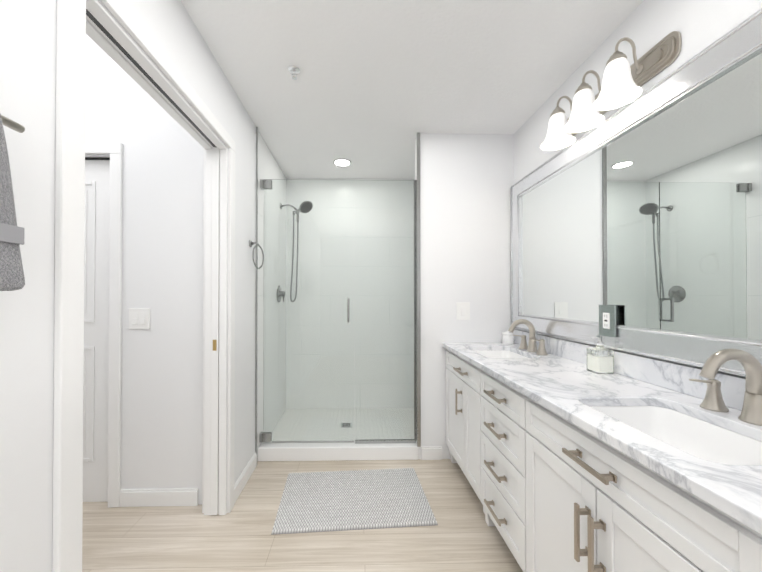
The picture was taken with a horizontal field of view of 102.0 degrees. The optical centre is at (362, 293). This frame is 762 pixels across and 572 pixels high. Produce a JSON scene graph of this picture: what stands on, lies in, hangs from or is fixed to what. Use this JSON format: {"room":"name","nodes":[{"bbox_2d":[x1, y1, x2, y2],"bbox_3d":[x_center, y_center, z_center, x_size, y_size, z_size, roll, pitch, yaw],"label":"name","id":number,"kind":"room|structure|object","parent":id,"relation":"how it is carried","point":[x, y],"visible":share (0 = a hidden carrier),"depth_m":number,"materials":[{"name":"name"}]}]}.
{"room":"bathroom","nodes":[
{"label":"bathroom","id":0,"kind":"room"},
{"bbox_2d":[0,0,286,571],"bbox_3d":[-0.804,-0.299,0.883,0.120,3.050,4.862,0,0,-1],"label":"wall","id":1,"kind":"structure","parent":0,"point":[28,65],"depth_m":0.72,"materials":[{"name":"white paint"}]},
{"bbox_2d":[1,115,24,132],"bbox_3d":[-0.694,-0.324,0.303,0.078,0.047,0.598,0,0,-1],"label":"towel bar","id":2,"kind":"object","parent":1,"relation":"attached to","point":[12,124],"visible":0.95,"depth_m":0.58,"materials":[{"name":"silver metal"}]},
{"bbox_2d":[0,114,24,290],"bbox_3d":[-0.658,-0.175,0.319,0.078,0.339,0.520,0,0,-1],"label":"hanging towel","id":3,"kind":"object","parent":2,"relation":"hanging from","point":[12,277],"visible":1,"depth_m":0.55,"materials":[{"name":"grey fabric"}]},
{"bbox_2d":[52,0,234,571],"bbox_3d":[-0.811,0.169,1.268,0.156,2.120,1.061,0,0,-1],"label":"door frame","id":4,"kind":"structure","parent":1,"relation":"attached to","point":[74,26],"depth_m":1.10,"materials":[{"name":"white paint"}]},
{"bbox_2d":[234,452,256,503],"bbox_3d":[-0.759,1.186,2.001,0.013,0.097,0.410,0,0,-1],"label":"baseboard","id":5,"kind":"structure","parent":1,"relation":"attached to","point":[247,472],"depth_m":1.98,"materials":[{"name":"white paint"}]},
{"bbox_2d":[249,240,263,268],"bbox_3d":[-0.731,-0.266,2.103,0.070,0.198,0.166,0,0,-1],"label":"towel ring","id":6,"kind":"object","parent":1,"relation":"attached to","point":[251,243],"visible":1,"depth_m":2.10,"materials":[{"name":"grey metal"}]},
{"bbox_2d":[85,34,203,504],"bbox_3d":[-1.940,-0.292,1.851,2.115,3.050,0.120,0,0,-1],"label":"wall","id":7,"kind":"structure","parent":0,"point":[162,356],"depth_m":1.80,"materials":[{"name":"white paint"}]},
{"bbox_2d":[83,160,109,501],"bbox_3d":[-1.877,0.218,1.838,0.814,2.030,0.041,0,0,-1],"label":"door","id":8,"kind":"structure","parent":7,"relation":"attached to","point":[96,341],"depth_m":1.83,"materials":[{"name":"white paint"}]},
{"bbox_2d":[129,308,149,328],"bbox_3d":[-1.299,0.146,1.793,0.120,0.120,0.012,0,0,-1],"label":"light switch","id":9,"kind":"object","parent":7,"relation":"attached to","point":[139,318],"visible":1,"depth_m":1.79,"materials":[{"name":"white plastic"}]},
{"bbox_2d":[120,488,197,506],"bbox_3d":[-1.178,1.184,1.787,0.445,0.097,0.013,0,0,-1],"label":"baseboard","id":10,"kind":"structure","parent":7,"relation":"attached to","point":[158,497],"depth_m":1.78,"materials":[{"name":"white paint"}]},
{"bbox_2d":[82,459,522,571],"bbox_3d":[-0.903,1.275,0.809,4.390,0.100,4.982,0,0,-1],"label":"floor","id":11,"kind":"structure","parent":0,"point":[462,536],"depth_m":1.55,"materials":[{"name":"brown wood"}]},
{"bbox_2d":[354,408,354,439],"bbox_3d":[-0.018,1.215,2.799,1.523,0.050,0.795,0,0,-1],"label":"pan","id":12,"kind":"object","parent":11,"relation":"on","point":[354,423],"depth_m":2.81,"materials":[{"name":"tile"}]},
{"bbox_2d":[271,468,437,534],"bbox_3d":[-0.052,1.223,1.866,0.870,0.020,0.527,0,0,-4],"label":"bath mat","id":13,"kind":"object","parent":11,"relation":"on","point":[328,501],"visible":0.98,"depth_m":1.80,"materials":[{"name":"grey fabric"}]},
{"bbox_2d":[444,347,761,571],"bbox_3d":[0.877,0.810,1.399,0.561,0.840,1.811,0,0,-1],"label":"bathroom vanity","id":14,"kind":"object","parent":11,"relation":"on","point":[563,457],"depth_m":0.96,"materials":[{"name":"painted wood"},{"name":"marble"},{"name":"brushed nickel"}]},
{"bbox_2d":[442,343,761,526],"bbox_3d":[0.884,0.375,1.397,0.547,0.030,1.824,0,0,-1],"label":"countertop","id":15,"kind":"structure","parent":14,"relation":"on","point":[567,386],"depth_m":0.95,"materials":[{"name":"white stone"}]},
{"bbox_2d":[474,347,529,358],"bbox_3d":[0.856,0.464,1.927,0.340,0.165,0.445,0,0,-1],"label":"sink","id":16,"kind":"object","parent":15,"relation":"in","point":[494,352],"depth_m":2.13,"materials":[{"name":"white ceramic"}]},
{"bbox_2d":[502,331,513,343],"bbox_3d":[1.060,0.320,2.245,0.080,0.091,0.080,0,0,-1],"label":"candle jar","id":17,"kind":"object","parent":15,"relation":"on","point":[507,337],"visible":0.94,"depth_m":2.21,"materials":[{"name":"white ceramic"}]},
{"bbox_2d":[508,319,549,354],"bbox_3d":[1.006,0.262,1.932,0.184,0.204,0.260,0,0,-1],"label":"faucet","id":18,"kind":"object","parent":15,"relation":"on","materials":[{"name":"beige metal"}]},
{"bbox_2d":[587,335,613,373],"bbox_3d":[1.083,0.275,1.408,0.085,0.168,0.078,0,0,-1],"label":"soap dispenser","id":19,"kind":"object","parent":15,"relation":"on","point":[600,358],"visible":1,"depth_m":1.37,"materials":[{"name":"clear glass"}]},
{"bbox_2d":[594,403,761,458],"bbox_3d":[0.876,0.456,0.845,0.340,0.165,0.445,0,0,-1],"label":"sink","id":20,"kind":"object","parent":15,"relation":"in","point":[713,440],"depth_m":0.96,"materials":[{"name":"white ceramic"}]},
{"bbox_2d":[686,349,761,426],"bbox_3d":[1.026,0.254,0.850,0.184,0.204,0.260,0,0,-1],"label":"faucet","id":21,"kind":"object","parent":15,"relation":"on","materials":[{"name":"beige metal"}]},
{"bbox_2d":[287,178,414,407],"bbox_3d":[0.034,0.024,3.268,1.645,2.440,0.120,0,0,-1],"label":"wall","id":22,"kind":"structure","parent":0,"point":[354,248],"depth_m":3.21,"materials":[{"name":"tile"}]},
{"bbox_2d":[181,0,643,178],"bbox_3d":[0.214,-1.265,0.850,2.155,0.100,4.982,0,0,-1],"label":"ceiling","id":23,"kind":"structure","parent":0,"point":[372,89],"depth_m":1.63,"materials":[{"name":"white paint"}]},
{"bbox_2d":[288,66,299,79],"bbox_3d":[-0.369,-1.188,1.667,0.064,0.042,0.064,0,0,-1],"label":"sprinkler","id":24,"kind":"object","parent":23,"relation":"attached to","point":[293,70],"visible":1,"depth_m":1.66,"materials":[{"name":"silver metal"}]},
{"bbox_2d":[333,158,350,166],"bbox_3d":[-0.185,-1.195,2.816,0.168,0.009,0.168,0,0,-1],"label":"recessed light","id":25,"kind":"object","parent":23,"relation":"in","point":[341,162],"visible":1,"depth_m":2.81,"materials":[{"name":"white paint"}]},
{"bbox_2d":[415,133,513,458],"bbox_3d":[0.781,0.017,2.373,0.725,2.440,0.120,0,0,-1],"label":"wall","id":26,"kind":"structure","parent":0,"point":[466,182],"depth_m":2.31,"materials":[{"name":"white paint"}]},
{"bbox_2d":[255,127,420,453],"bbox_3d":[-0.168,0.016,2.261,1.202,2.438,0.066,0,0,-1],"label":"trim","id":27,"kind":"structure","parent":26,"relation":"attached to","point":[418,315],"depth_m":2.29,"materials":[{"name":"grey metal"}]},
{"bbox_2d":[258,440,418,460],"bbox_3d":[-0.177,1.187,2.336,1.188,0.100,0.124,0,0,-1],"label":"sill","id":28,"kind":"structure","parent":26,"relation":"attached to","point":[321,451],"depth_m":2.28,"materials":[{"name":"white stone"}]},
{"bbox_2d":[259,179,416,443],"bbox_3d":[-0.177,0.135,2.344,1.189,2.002,0.109,0,0,-1],"label":"glass","id":29,"kind":"object","parent":28,"relation":"on","point":[308,370],"visible":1,"depth_m":2.34,"materials":[{"name":"clear glass"}]},
{"bbox_2d":[456,302,469,319],"bbox_3d":[0.755,0.132,2.305,0.100,0.132,0.012,0,0,-1],"label":"light switch","id":30,"kind":"object","parent":26,"relation":"attached to","point":[463,310],"visible":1,"depth_m":2.31,"materials":[{"name":"white plastic"}]},
{"bbox_2d":[514,0,761,377],"bbox_3d":[1.232,0.005,0.859,0.120,2.440,4.982,0,0,-1],"label":"wall","id":31,"kind":"structure","parent":0,"point":[645,26],"depth_m":1.28,"materials":[{"name":"white paint"}]},
{"bbox_2d":[540,31,681,150],"bbox_3d":[1.060,-0.924,1.452,0.199,0.254,0.656,0,0,-1],"label":"sconce","id":32,"kind":"object","parent":31,"relation":"attached to","point":[624,81],"visible":1,"depth_m":1.30,"materials":[{"name":"white glass"}]},
{"bbox_2d":[538,335,693,394],"bbox_3d":[1.148,0.310,1.402,0.019,0.100,1.824,0,0,-1],"label":"backsplash","id":33,"kind":"structure","parent":31,"relation":"attached to","point":[664,373],"depth_m":1.27,"materials":[{"name":"white stone"}]},
{"bbox_2d":[511,8,761,376],"bbox_3d":[1.142,-0.279,1.413,0.036,1.062,1.788,0,0,-1],"label":"mirror","id":34,"kind":"object","parent":31,"relation":"attached to","point":[642,212],"visible":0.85,"depth_m":1.17,"materials":[{"name":"clear glass"}]},
{"bbox_2d":[599,305,615,337],"bbox_3d":[1.119,0.125,1.411,0.009,0.144,0.090,0,0,-1],"label":"outlet","id":35,"kind":"object","parent":34,"relation":"attached to","point":[607,320],"visible":1,"depth_m":1.40,"materials":[{"name":"silver metal"}]}
]}

